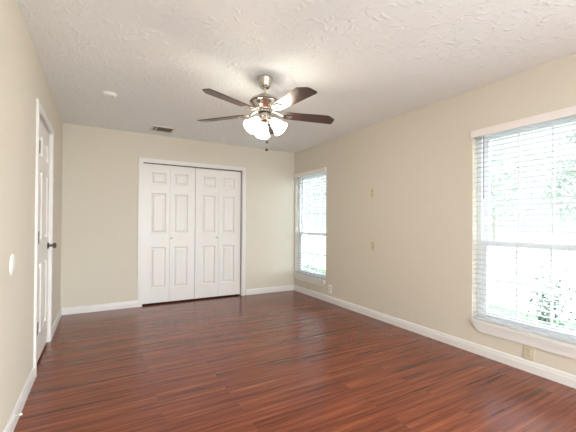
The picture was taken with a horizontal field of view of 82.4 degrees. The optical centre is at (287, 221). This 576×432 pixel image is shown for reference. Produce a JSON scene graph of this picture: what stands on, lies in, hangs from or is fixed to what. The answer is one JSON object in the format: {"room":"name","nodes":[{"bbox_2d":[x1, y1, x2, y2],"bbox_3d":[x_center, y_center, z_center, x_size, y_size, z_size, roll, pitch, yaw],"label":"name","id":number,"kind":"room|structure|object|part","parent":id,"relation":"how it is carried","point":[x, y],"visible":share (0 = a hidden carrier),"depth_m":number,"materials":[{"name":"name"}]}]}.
{"room":"empty bedroom","nodes":[
{"label":"empty bedroom","id":0,"kind":"room"},
{"bbox_2d":[0,0,62,431],"bbox_3d":[-1.175,-0.044,1.059,0.140,2.440,7.090,1,0,-30],"label":"wall","id":1,"kind":"structure","parent":0,"point":[23,80],"depth_m":1.98,"materials":[{"name":"beige paint"}]},
{"bbox_2d":[9,254,15,275],"bbox_3d":[-1.540,0.243,1.844,0.009,0.124,0.124,1,0,-30],"label":"cover","id":2,"kind":"object","parent":1,"relation":"attached to","point":[12,264],"visible":1,"depth_m":1.82,"materials":[{"name":"white plastic"}]},
{"bbox_2d":[3,367,34,431],"bbox_3d":[-0.667,1.130,0.301,0.014,0.090,4.994,1,0,-30],"label":"baseboard","id":3,"kind":"structure","parent":1,"relation":"attached to","point":[10,426],"depth_m":2.03,"materials":[{"name":"white paint"}]},
{"bbox_2d":[33,98,53,377],"bbox_3d":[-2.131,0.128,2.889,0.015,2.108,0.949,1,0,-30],"label":"trim","id":4,"kind":"structure","parent":1,"relation":"attached to","point":[39,109],"depth_m":2.50,"materials":[{"name":"white paint"}]},
{"bbox_2d":[37,119,56,361],"bbox_3d":[-2.132,0.151,2.888,0.107,2.008,0.796,1,0,-30],"label":"door","id":5,"kind":"structure","parent":1,"relation":"in","point":[44,145],"depth_m":2.94,"materials":[{"name":"white paint"}]},
{"bbox_3d":[-2.163,0.151,2.871,0.035,2.008,0.795,1,0,-30],"label":"panel","id":6,"kind":"part","parent":5,"relation":"part of","materials":[{"name":"white paint"}]},
{"bbox_3d":[-2.282,0.232,3.186,0.072,0.062,0.062,1,0,-30],"label":"knob","id":7,"kind":"part","parent":5,"relation":"part of","materials":[{"name":"silver metal"}]},
{"bbox_2d":[52,308,61,336],"bbox_3d":[-2.623,1.139,3.732,0.014,0.090,1.007,1,0,-30],"label":"baseboard","id":8,"kind":"structure","parent":1,"relation":"attached to","point":[54,326],"depth_m":3.68,"materials":[{"name":"white paint"}]},
{"bbox_2d":[61,123,294,307],"bbox_3d":[-1.413,-0.019,5.085,3.714,2.440,0.140,1,0,-30],"label":"wall","id":9,"kind":"structure","parent":0,"point":[100,166],"depth_m":4.53,"materials":[{"name":"beige paint"}]},
{"bbox_2d":[61,300,136,314],"bbox_3d":[-2.490,1.144,4.379,0.886,0.090,0.014,1,0,-30],"label":"baseboard","id":10,"kind":"structure","parent":9,"relation":"attached to","point":[128,304],"depth_m":4.36,"materials":[{"name":"white paint"}]},
{"bbox_2d":[142,163,194,303],"bbox_3d":[-1.739,0.176,4.842,0.732,1.995,0.067,1,0,-30],"label":"door","id":11,"kind":"structure","parent":9,"relation":"in","point":[168,260],"depth_m":4.83,"materials":[{"name":"white paint"}]},
{"bbox_2d":[137,157,245,306],"bbox_3d":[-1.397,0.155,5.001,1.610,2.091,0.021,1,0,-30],"label":"trim","id":12,"kind":"structure","parent":9,"relation":"attached to","point":[141,160],"depth_m":4.77,"materials":[{"name":"white paint"}]},
{"bbox_2d":[143,162,241,171],"bbox_3d":[-1.414,-0.830,5.049,1.486,0.016,0.020,1,0,-30],"label":"trim","id":13,"kind":"structure","parent":9,"relation":"attached to","point":[143,162],"depth_m":5.01,"materials":[{"name":"silver metal"}]},
{"bbox_2d":[194,168,240,298],"bbox_3d":[-1.098,0.183,5.208,0.732,1.995,0.067,1,0,-30],"label":"door","id":14,"kind":"structure","parent":9,"relation":"in","point":[217,192],"depth_m":5.19,"materials":[{"name":"white paint"}]},
{"bbox_2d":[246,285,293,294],"bbox_3d":[-0.290,1.168,5.633,0.918,0.090,0.014,1,0,-30],"label":"baseboard","id":15,"kind":"structure","parent":9,"relation":"attached to","point":[288,287],"depth_m":5.61,"materials":[{"name":"white paint"}]},
{"bbox_2d":[13,290,575,431],"bbox_3d":[0.183,1.244,2.261,3.714,0.100,7.840,1,0,-30],"label":"floor","id":16,"kind":"structure","parent":0,"point":[292,360],"depth_m":2.51,"materials":[{"name":"brown wood"}]},
{"bbox_2d":[17,0,575,152],"bbox_3d":[0.201,-1.306,2.278,3.714,0.120,7.840,1,0,-30],"label":"ceiling","id":17,"kind":"structure","parent":0,"point":[368,63],"depth_m":2.46,"materials":[{"name":"white paint"}]},
{"bbox_2d":[102,91,117,97],"bbox_3d":[-1.749,-1.240,3.236,0.132,0.028,0.132,1,0,-30],"label":"smoke detector","id":18,"kind":"object","parent":17,"relation":"attached to","point":[108,94],"visible":1,"depth_m":3.21,"materials":[{"name":"white plastic"}]},
{"bbox_2d":[150,125,175,133],"bbox_3d":[-1.691,-1.240,4.440,0.290,0.010,0.270,1,0,-30],"label":"ceiling vent","id":19,"kind":"object","parent":17,"relation":"in","point":[154,127],"visible":1,"depth_m":4.43,"materials":[{"name":"beige metal"}]},
{"bbox_2d":[197,75,333,150],"bbox_3d":[-0.168,-0.922,2.836,1.245,0.647,1.229,1,0,-30],"label":"ceiling fan","id":20,"kind":"object","parent":17,"relation":"hanging from","point":[265,104],"visible":1,"depth_m":2.79,"materials":[{"name":"brown wood"}]},
{"bbox_3d":[-0.592,-0.937,2.998,0.463,0.006,0.140,0,11,20],"label":"blade","id":21,"kind":"part","parent":20,"relation":"part of","materials":[{"name":"brown wood"}]},
{"bbox_3d":[-0.460,-0.939,2.527,0.140,0.006,0.463,14,8,38],"label":"blade","id":22,"kind":"part","parent":20,"relation":"part of","materials":[{"name":"brown wood"}]},
{"bbox_2d":[244,116,260,133],"bbox_3d":[-0.289,-0.822,2.768,0.160,0.163,0.134,1,0,-30],"label":"shade","id":23,"kind":"object","parent":20,"relation":"attached to","point":[251,125],"depth_m":2.77,"materials":[{"name":"white glass"}]},
{"bbox_2d":[255,123,269,138],"bbox_3d":[-0.219,-0.820,2.976,0.133,0.163,0.158,1,0,-30],"label":"shade","id":24,"kind":"object","parent":20,"relation":"attached to","point":[262,131],"depth_m":2.94,"materials":[{"name":"white glass"}]},
{"bbox_3d":[-0.185,-0.932,3.270,0.140,0.006,0.463,-11,-1,2],"label":"blade","id":25,"kind":"part","parent":20,"relation":"part of","materials":[{"name":"brown wood"}]},
{"bbox_2d":[269,117,286,135],"bbox_3d":[-0.076,-0.820,2.813,0.142,0.163,0.146,1,0,-30],"label":"shade","id":26,"kind":"object","parent":20,"relation":"attached to","point":[278,126],"depth_m":2.81,"materials":[{"name":"white glass"}]},
{"bbox_3d":[0.029,-0.936,2.507,0.140,0.006,0.463,14,-8,-33],"label":"blade","id":27,"kind":"part","parent":20,"relation":"part of","materials":[{"name":"brown wood"}]},
{"bbox_3d":[0.199,-0.932,2.966,0.463,0.006,0.140,1,-11,-16],"label":"blade","id":28,"kind":"part","parent":20,"relation":"part of","materials":[{"name":"brown wood"}]},
{"bbox_2d":[294,53,575,375],"bbox_3d":[1.930,-0.010,2.829,0.140,2.440,7.090,1,0,-30],"label":"wall","id":29,"kind":"structure","parent":0,"point":[419,164],"depth_m":3.55,"materials":[{"name":"beige paint"}]},
{"bbox_2d":[294,171,325,285],"bbox_3d":[0.401,0.085,5.474,0.165,1.837,0.920,1,0,-30],"label":"window","id":30,"kind":"structure","parent":29,"relation":"in","point":[306,278],"depth_m":5.61,"materials":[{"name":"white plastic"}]},
{"bbox_2d":[294,167,326,279],"bbox_3d":[0.371,0.033,5.457,0.080,1.732,0.932,1,0,-30],"label":"window blind","id":31,"kind":"object","parent":30,"relation":"attached to","point":[324,169],"visible":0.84,"depth_m":5.45,"materials":[{"name":"white plastic"}]},
{"bbox_3d":[0.377,0.890,5.458,0.048,0.018,0.908,1,0,-30],"label":"rail","id":32,"kind":"part","parent":31,"relation":"part of","materials":[{"name":"white plastic"}]},
{"bbox_3d":[0.383,0.054,5.463,0.053,1.675,0.002,1,0,-30],"label":"ladder cord","id":33,"kind":"part","parent":31,"relation":"part of","materials":[{"name":"white fabric"}]},
{"bbox_3d":[0.432,0.536,5.490,0.028,0.702,0.836,1,0,-30],"label":"sash","id":34,"kind":"part","parent":30,"relation":"part of","materials":[{"name":"white plastic"}]},
{"bbox_3d":[0.463,-0.279,5.510,0.028,1.017,0.836,1,0,-30],"label":"sash","id":35,"kind":"part","parent":30,"relation":"part of","materials":[{"name":"white glass"}]},
{"bbox_2d":[328,285,331,292],"bbox_3d":[0.630,1.010,4.940,0.009,0.118,0.074,1,0,-30],"label":"wall outlet","id":36,"kind":"object","parent":29,"relation":"attached to","point":[329,286],"visible":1,"depth_m":4.93,"materials":[{"name":"white plastic"}]},
{"bbox_2d":[370,188,374,197],"bbox_3d":[1.073,-0.362,4.189,0.008,0.115,0.070,1,0,-30],"label":"wall plate","id":37,"kind":"object","parent":29,"relation":"attached to","point":[372,191],"visible":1,"depth_m":4.18,"materials":[{"name":"beige plastic"}]},
{"bbox_2d":[371,241,374,250],"bbox_3d":[1.073,0.308,4.176,0.008,0.115,0.070,1,0,-30],"label":"wall plate","id":38,"kind":"object","parent":29,"relation":"attached to","point":[372,242],"visible":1,"depth_m":4.16,"materials":[{"name":"beige plastic"}]},
{"bbox_2d":[294,285,575,388],"bbox_3d":[1.820,1.164,2.844,0.014,0.090,6.950,1,0,-30],"label":"baseboard","id":39,"kind":"structure","parent":29,"relation":"attached to","point":[567,379],"depth_m":3.11,"materials":[{"name":"white paint"}]},
{"bbox_2d":[471,115,575,358],"bbox_3d":[1.988,0.078,2.689,0.165,1.837,0.920,1,0,-30],"label":"window","id":40,"kind":"structure","parent":29,"relation":"in","point":[549,344],"depth_m":2.82,"materials":[{"name":"white plastic"}]},
{"bbox_2d":[471,106,575,343],"bbox_3d":[1.958,0.026,2.673,0.080,1.732,0.932,1,0,-30],"label":"window blind","id":41,"kind":"object","parent":40,"relation":"attached to","point":[570,111],"visible":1,"depth_m":2.67,"materials":[{"name":"white plastic"}]},
{"bbox_3d":[1.848,0.047,2.892,0.053,1.675,0.002,1,0,-30],"label":"ladder cord","id":42,"kind":"part","parent":41,"relation":"part of","materials":[{"name":"white fabric"}]},
{"bbox_3d":[1.964,0.883,2.673,0.048,0.018,0.908,1,0,-30],"label":"rail","id":43,"kind":"part","parent":41,"relation":"part of","materials":[{"name":"white"}]},
{"bbox_3d":[1.970,0.046,2.679,0.053,1.675,0.002,1,0,-30],"label":"ladder cord","id":44,"kind":"part","parent":41,"relation":"part of","materials":[{"name":"white fabric"}]},
{"bbox_3d":[2.091,0.046,2.466,0.053,1.675,0.002,1,0,-30],"label":"ladder cord","id":45,"kind":"part","parent":41,"relation":"part of","materials":[{"name":"white fabric"}]},
{"bbox_3d":[2.019,0.528,2.706,0.028,0.702,0.836,1,0,-30],"label":"sash","id":46,"kind":"part","parent":40,"relation":"part of","materials":[{"name":"white plastic"}]},
{"bbox_3d":[2.050,-0.287,2.726,0.028,1.017,0.836,1,0,-30],"label":"sash","id":47,"kind":"part","parent":40,"relation":"part of","materials":[{"name":"white plastic"}]},
{"bbox_2d":[524,345,533,360],"bbox_3d":[1.937,1.054,2.646,0.009,0.118,0.074,1,0,-30],"label":"wall outlet","id":48,"kind":"object","parent":29,"relation":"attached to","point":[528,350],"visible":1,"depth_m":2.65,"materials":[{"name":"beige plastic"}]},
{"label":"outside","id":49,"kind":"structure","parent":0,"visible":0},
{"bbox_2d":[303,266,575,330],"bbox_3d":[1.287,1.430,6.540,2.446,0.100,32.000,1,0,-30],"label":"lawn","id":50,"kind":"structure","parent":49,"point":[489,307],"depth_m":4.85,"materials":[{"name":"green plant"}]},
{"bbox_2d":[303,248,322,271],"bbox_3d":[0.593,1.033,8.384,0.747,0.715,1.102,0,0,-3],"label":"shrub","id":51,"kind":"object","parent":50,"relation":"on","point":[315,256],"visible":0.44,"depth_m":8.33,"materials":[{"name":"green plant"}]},
{"bbox_2d":[520,266,574,326],"bbox_3d":[3.069,0.955,3.876,0.590,0.843,0.528,1,0,-15],"label":"shrub","id":52,"kind":"object","parent":50,"relation":"on","point":[535,278],"visible":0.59,"depth_m":3.88,"materials":[{"name":"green plant"}]},
{"bbox_2d":[561,285,575,331],"bbox_3d":[3.242,0.974,3.546,0.440,0.803,0.468,0,0,4],"label":"shrub","id":53,"kind":"object","parent":50,"relation":"on","point":[573,285],"visible":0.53,"depth_m":3.67,"materials":[{"name":"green plant"}]},
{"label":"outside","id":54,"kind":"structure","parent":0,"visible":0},
{"bbox_2d":[303,229,575,321],"bbox_3d":[25.189,1.771,31.674,63.980,0.090,100.000,1,0,-30],"label":"pavement","id":55,"kind":"structure","parent":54,"point":[503,236],"depth_m":10.98,"materials":[{"name":"grey"}]},
{"bbox_2d":[304,179,325,223],"bbox_3d":[0.789,-2.066,25.846,5.195,7.154,5.798,1,0,-30],"label":"shade tree","id":56,"kind":"object","parent":55,"relation":"on","point":[312,179],"visible":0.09,"depth_m":25.18,"materials":[{"name":"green plant"}]},
{"bbox_2d":[490,146,534,240],"bbox_3d":[15.643,-2.117,24.892,4.960,7.453,5.825,0,0,39],"label":"shade tree","id":57,"kind":"object","parent":55,"relation":"on","point":[500,151],"visible":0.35,"depth_m":24.43,"materials":[{"name":"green plant"}]},
{"bbox_2d":[524,122,575,224],"bbox_3d":[14.234,-1.972,15.865,5.355,7.024,5.340,0,0,-8],"label":"shade tree","id":58,"kind":"object","parent":55,"relation":"on","point":[569,169],"visible":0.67,"depth_m":16.63,"materials":[{"name":"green plant"}]}
]}

